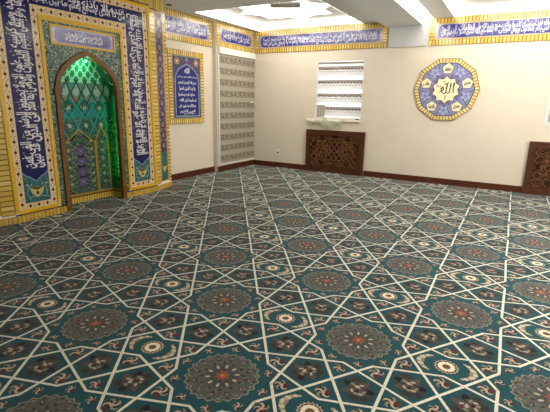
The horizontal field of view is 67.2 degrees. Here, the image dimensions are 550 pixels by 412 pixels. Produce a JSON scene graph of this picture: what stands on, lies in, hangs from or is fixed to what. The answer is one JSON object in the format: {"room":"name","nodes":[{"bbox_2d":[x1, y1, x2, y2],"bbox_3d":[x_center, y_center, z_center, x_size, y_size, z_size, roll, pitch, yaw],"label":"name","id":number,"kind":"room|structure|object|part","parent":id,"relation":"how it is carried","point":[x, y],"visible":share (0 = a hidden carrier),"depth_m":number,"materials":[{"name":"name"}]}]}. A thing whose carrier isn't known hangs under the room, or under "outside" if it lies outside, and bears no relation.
{"room":"mosque","nodes":[
{"label":"mosque","id":0,"kind":"room"},
{"bbox_2d":[166,39,213,174],"bbox_3d":[-3.685,-1.437,4.829,0.280,3.314,9.165,9,16,28],"label":"wall","id":1,"kind":"structure","parent":0,"point":[191,144],"depth_m":8.32,"materials":[{"name":"paint"}]},
{"bbox_2d":[167,48,204,123],"bbox_3d":[-1.685,-2.263,7.927,0.022,1.335,0.985,9,16,28],"label":"wall plaque","id":2,"kind":"object","parent":1,"relation":"attached to","point":[185,68],"visible":1,"depth_m":7.88,"materials":[{"name":"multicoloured tile"}]},
{"bbox_3d":[-1.676,-2.262,7.923,0.002,1.155,0.805,9,16,28],"label":"tile panel","id":3,"kind":"part","parent":2,"relation":"part of","materials":[{"name":"blue tile"}]},
{"bbox_2d":[165,8,211,46],"bbox_3d":[-1.667,-3.296,7.661,0.021,0.497,1.600,9,16,28],"label":"frieze","id":4,"kind":"object","parent":1,"relation":"attached to","point":[179,26],"visible":0.91,"depth_m":7.72,"materials":[{"name":"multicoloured tile"}]},
{"bbox_3d":[-1.660,-3.295,7.657,0.002,0.313,1.416,9,16,28],"label":"tile panel","id":5,"kind":"part","parent":4,"relation":"part of","materials":[{"name":"tile"}]},
{"bbox_2d":[171,166,214,180],"bbox_3d":[-1.723,-0.642,8.330,0.018,0.118,1.622,9,16,28],"label":"baseboard","id":6,"kind":"structure","parent":1,"relation":"attached to","point":[182,175],"depth_m":8.40,"materials":[{"name":"red wood"}]},
{"bbox_2d":[212,21,252,171],"bbox_3d":[-1.021,-2.501,9.286,0.380,3.314,1.435,9,16,28],"label":"wall pier","id":7,"kind":"object","parent":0,"point":[214,47],"visible":0.21,"depth_m":8.63,"materials":[{"name":"paint"}]},
{"bbox_2d":[216,21,253,52],"bbox_3d":[-0.825,-3.606,8.902,0.021,0.467,1.395,9,16,28],"label":"frieze","id":8,"kind":"object","parent":7,"relation":"attached to","point":[227,36],"visible":1,"depth_m":8.82,"materials":[{"name":"multicoloured tile"}]},
{"bbox_3d":[-0.818,-3.605,8.898,0.002,0.283,1.211,9,16,28],"label":"tile panel","id":9,"kind":"part","parent":8,"relation":"part of","materials":[{"name":"tile"}]},
{"bbox_2d":[218,160,253,171],"bbox_3d":[-0.884,-0.936,9.568,0.019,0.118,1.415,9,16,28],"label":"baseboard","id":10,"kind":"object","parent":7,"relation":"attached to","point":[250,162],"visible":1,"depth_m":9.50,"materials":[{"name":"red wood"}]},
{"bbox_2d":[217,47,255,166],"bbox_3d":[-0.825,-2.181,9.261,0.068,2.445,1.397,9,16,28],"label":"zebra blind","id":11,"kind":"object","parent":7,"relation":"attached to","point":[235,68],"visible":1,"depth_m":9.17,"materials":[{"name":"fabric"}]},
{"bbox_3d":[-1.181,-1.985,8.708,0.030,2.320,0.030,9,16,28],"label":"rail","id":12,"kind":"part","parent":11,"relation":"part of","materials":[{"name":"white plastic"}]},
{"bbox_3d":[-0.847,-1.033,9.550,0.024,0.027,1.340,9,16,28],"label":"rail","id":13,"kind":"part","parent":11,"relation":"part of","materials":[{"name":"white plastic"}]},
{"bbox_2d":[162,0,549,31],"bbox_3d":[0.707,-2.445,2.869,9.500,0.467,10.600,9,16,28],"label":"ceiling","id":14,"kind":"structure","parent":0,"point":[252,15],"depth_m":7.36,"materials":[{"name":"paint"}]},
{"bbox_2d":[196,3,361,30],"bbox_3d":[0.163,-3.639,7.840,2.416,0.155,2.246,9,16,28],"label":"light","id":15,"kind":"object","parent":14,"relation":"attached to","point":[255,21],"depth_m":8.53,"materials":[{"name":"white"}]},
{"bbox_3d":[0.165,-3.714,7.821,2.420,0.001,2.250,9,16,28],"label":"star cutout panel","id":16,"kind":"part","parent":14,"relation":"part of","materials":[{"name":"white paint"}]},
{"bbox_3d":[0.166,-3.763,7.809,1.811,0.100,1.811,3,14,7],"label":"star light panel","id":17,"kind":"part","parent":14,"relation":"part of","materials":[{"name":"white"}]},
{"bbox_2d":[269,2,300,7],"bbox_3d":[0.192,-3.801,7.825,0.580,0.028,0.380,2,14,5],"label":"ceiling vent","id":18,"kind":"object","parent":14,"relation":"in","point":[285,4],"visible":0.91,"depth_m":7.83,"materials":[{"name":"grey metal"}]},
{"bbox_2d":[343,0,422,26],"bbox_3d":[-0.157,-2.399,3.385,0.680,0.097,10.599,9,16,28],"label":"ceiling beam","id":19,"kind":"structure","parent":14,"relation":"attached to","point":[389,13],"depth_m":6.71,"materials":[{"name":"paint"}]},
{"bbox_2d":[396,0,425,23],"bbox_3d":[1.782,-3.052,5.825,0.185,0.247,4.287,9,16,28],"label":"light","id":20,"kind":"object","parent":14,"relation":"attached to","point":[416,8],"depth_m":6.95,"materials":[{"name":"white"}]},
{"bbox_3d":[3.728,-3.151,5.872,2.420,0.001,2.250,9,16,28],"label":"star cutout panel","id":21,"kind":"part","parent":14,"relation":"part of","materials":[{"name":"white paint"}]},
{"bbox_2d":[443,0,549,16],"bbox_3d":[3.726,-3.075,5.891,2.416,0.155,2.246,9,16,28],"label":"light","id":22,"kind":"object","parent":14,"relation":"attached to","point":[454,7],"depth_m":7.01,"materials":[{"name":"white"}]},
{"bbox_2d":[253,8,549,191],"bbox_3d":[3.297,-2.045,7.825,9.400,3.314,0.180,9,16,28],"label":"wall","id":23,"kind":"structure","parent":0,"point":[488,143],"depth_m":8.07,"materials":[{"name":"paint"}]},
{"bbox_2d":[254,160,304,169],"bbox_3d":[0.088,-0.983,9.838,1.400,0.118,0.017,9,16,28],"label":"baseboard","id":24,"kind":"structure","parent":23,"relation":"attached to","point":[256,162],"depth_m":9.81,"materials":[{"name":"red wood"}]},
{"bbox_2d":[255,23,387,52],"bbox_3d":[0.871,-3.537,8.768,3.033,0.467,0.021,9,16,28],"label":"frieze","id":25,"kind":"object","parent":23,"relation":"attached to","point":[367,35],"visible":1,"depth_m":8.68,"materials":[{"name":"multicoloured tile"}]},
{"bbox_3d":[0.867,-3.535,8.761,2.849,0.283,0.002,9,16,28],"label":"tile panel","id":26,"kind":"part","parent":25,"relation":"part of","materials":[{"name":"tile"}]},
{"bbox_2d":[315,60,364,119],"bbox_3d":[1.388,-2.466,8.835,1.055,1.205,0.170,9,16,28],"label":"window","id":27,"kind":"structure","parent":23,"relation":"in","point":[317,72],"depth_m":8.88,"materials":[{"name":"white plastic"}]},
{"bbox_2d":[316,61,363,119],"bbox_3d":[1.376,-2.439,8.783,1.019,1.173,0.060,9,16,28],"label":"window blind","id":28,"kind":"object","parent":27,"relation":"attached to","point":[339,83],"visible":1,"depth_m":8.79,"materials":[{"name":"fabric"}]},
{"bbox_3d":[1.358,-1.897,8.928,0.999,0.030,0.024,9,16,28],"label":"rail","id":29,"kind":"part","parent":28,"relation":"part of","materials":[{"name":"white plastic"}]},
{"bbox_2d":[388,24,427,47],"bbox_3d":[2.523,-3.226,7.871,0.715,0.374,0.029,9,16,28],"label":"trim","id":30,"kind":"structure","parent":23,"relation":"attached to","point":[412,35],"depth_m":7.85,"materials":[{"name":"grey paint"}]},
{"bbox_2d":[363,171,521,192],"bbox_3d":[3.166,-0.496,8.154,2.935,0.118,0.017,9,16,28],"label":"baseboard","id":31,"kind":"structure","parent":23,"relation":"attached to","point":[500,187],"depth_m":8.06,"materials":[{"name":"red wood"}]},
{"bbox_2d":[414,58,479,120],"bbox_3d":[3.192,-2.170,7.732,1.170,1.113,0.030,9,16,28],"label":"plaque","id":32,"kind":"object","parent":23,"relation":"attached to","point":[448,88],"visible":1,"depth_m":7.71,"materials":[{"name":"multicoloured tile"}]},
{"bbox_2d":[428,10,549,45],"bbox_3d":[4.261,-3.000,6.913,3.200,0.467,0.021,9,16,28],"label":"frieze","id":33,"kind":"object","parent":23,"relation":"attached to","point":[529,25],"visible":1,"depth_m":7.18,"materials":[{"name":"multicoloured tile"}]},
{"bbox_3d":[4.258,-2.999,6.906,3.016,0.283,0.002,9,16,28],"label":"tile panel","id":34,"kind":"part","parent":33,"relation":"part of","materials":[{"name":"tile"}]},
{"bbox_2d":[543,90,549,125],"bbox_3d":[5.117,-1.907,6.784,1.050,1.200,0.176,9,16,28],"label":"window","id":35,"kind":"structure","parent":23,"relation":"in","point":[548,101],"depth_m":7.04,"materials":[{"name":"white plastic"}]},
{"bbox_3d":[1.244,-1.840,8.947,1.220,0.016,0.034,9,16,28],"label":"window sill","id":36,"kind":"structure","parent":23,"relation":"attached to","visible":0},
{"bbox_2d":[305,117,342,128],"bbox_3d":[1.065,-1.817,9.028,0.880,0.251,0.070,9,16,28],"label":"plastic bag","id":37,"kind":"object","parent":36,"relation":"on","point":[324,122],"visible":1,"depth_m":9.00,"materials":[{"name":"beige"}]},
{"bbox_3d":[0.666,0.700,3.703,9.700,0.106,11.100,9,16,28],"label":"floor","id":38,"kind":"structure","parent":0,"visible":0},
{"bbox_2d":[0,164,549,411],"bbox_3d":[0.726,0.660,3.611,9.080,0.015,10.579,9,16,28],"label":"carpet","id":39,"kind":"object","parent":38,"relation":"on","point":[251,288],"visible":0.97,"depth_m":3.23,"materials":[{"name":"carpet"}]},
{"bbox_2d":[0,0,172,225],"bbox_3d":[-2.712,-1.527,5.752,0.504,3.041,3.251,9,16,28],"label":"mihrab","id":40,"kind":"object","parent":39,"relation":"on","point":[73,130],"visible":1,"depth_m":5.69,"materials":[{"name":"tile"}]},
{"bbox_3d":[-3.272,-1.272,4.490,0.002,2.939,0.473,14,19,41],"label":"panel","id":41,"kind":"part","parent":40,"relation":"part of","materials":[{"name":"tile"}]},
{"bbox_3d":[-2.973,0.056,5.293,0.014,0.017,0.655,9,16,28],"label":"dark trim","id":42,"kind":"part","parent":40,"relation":"part of","materials":[{"name":"yellow tile"}]},
{"bbox_3d":[-2.517,-2.209,5.475,0.012,0.237,0.970,9,16,28],"label":"panel frame","id":43,"kind":"part","parent":40,"relation":"part of","materials":[{"name":"tile"}]},
{"bbox_3d":[-2.520,-2.209,5.477,0.002,0.190,0.924,9,16,28],"label":"inscription panel","id":44,"kind":"part","parent":40,"relation":"part of","materials":[{"name":"tile"}]},
{"bbox_3d":[-2.548,-1.046,5.771,0.065,2.105,1.004,9,16,28],"label":"arch frame","id":45,"kind":"part","parent":40,"relation":"part of","materials":[{"name":"brown wood"}]},
{"bbox_3d":[-2.145,-0.282,6.709,0.014,0.017,0.655,9,16,28],"label":"dark trim","id":46,"kind":"part","parent":40,"relation":"part of","materials":[{"name":"yellow tile"}]},
{"bbox_3d":[-1.892,-1.836,6.849,0.002,2.939,0.473,5,15,16],"label":"panel","id":47,"kind":"part","parent":40,"relation":"part of","materials":[{"name":"tile"}]},
{"bbox_2d":[305,129,365,175],"bbox_3d":[1.288,-1.182,9.062,1.345,0.921,0.063,9,16,28],"label":"radiator cover","id":48,"kind":"object","parent":39,"relation":"on","point":[330,151],"visible":1,"depth_m":9.04,"materials":[{"name":"brown wood"}]},
{"bbox_3d":[1.275,-1.193,9.035,1.159,0.709,0.009,9,16,28],"label":"moulding","id":49,"kind":"part","parent":48,"relation":"part of","materials":[{"name":"red wood"}]},
{"bbox_2d":[521,141,549,195],"bbox_3d":[5.027,-0.590,7.016,1.345,0.921,0.063,9,16,28],"label":"radiator cover","id":50,"kind":"object","parent":39,"relation":"on","point":[536,181],"visible":1,"depth_m":7.24,"materials":[{"name":"brown wood"}]},
{"bbox_3d":[5.014,-0.601,6.989,1.159,0.709,0.009,9,16,28],"label":"moulding","id":51,"kind":"part","parent":50,"relation":"part of","materials":[{"name":"red wood"}]}
]}

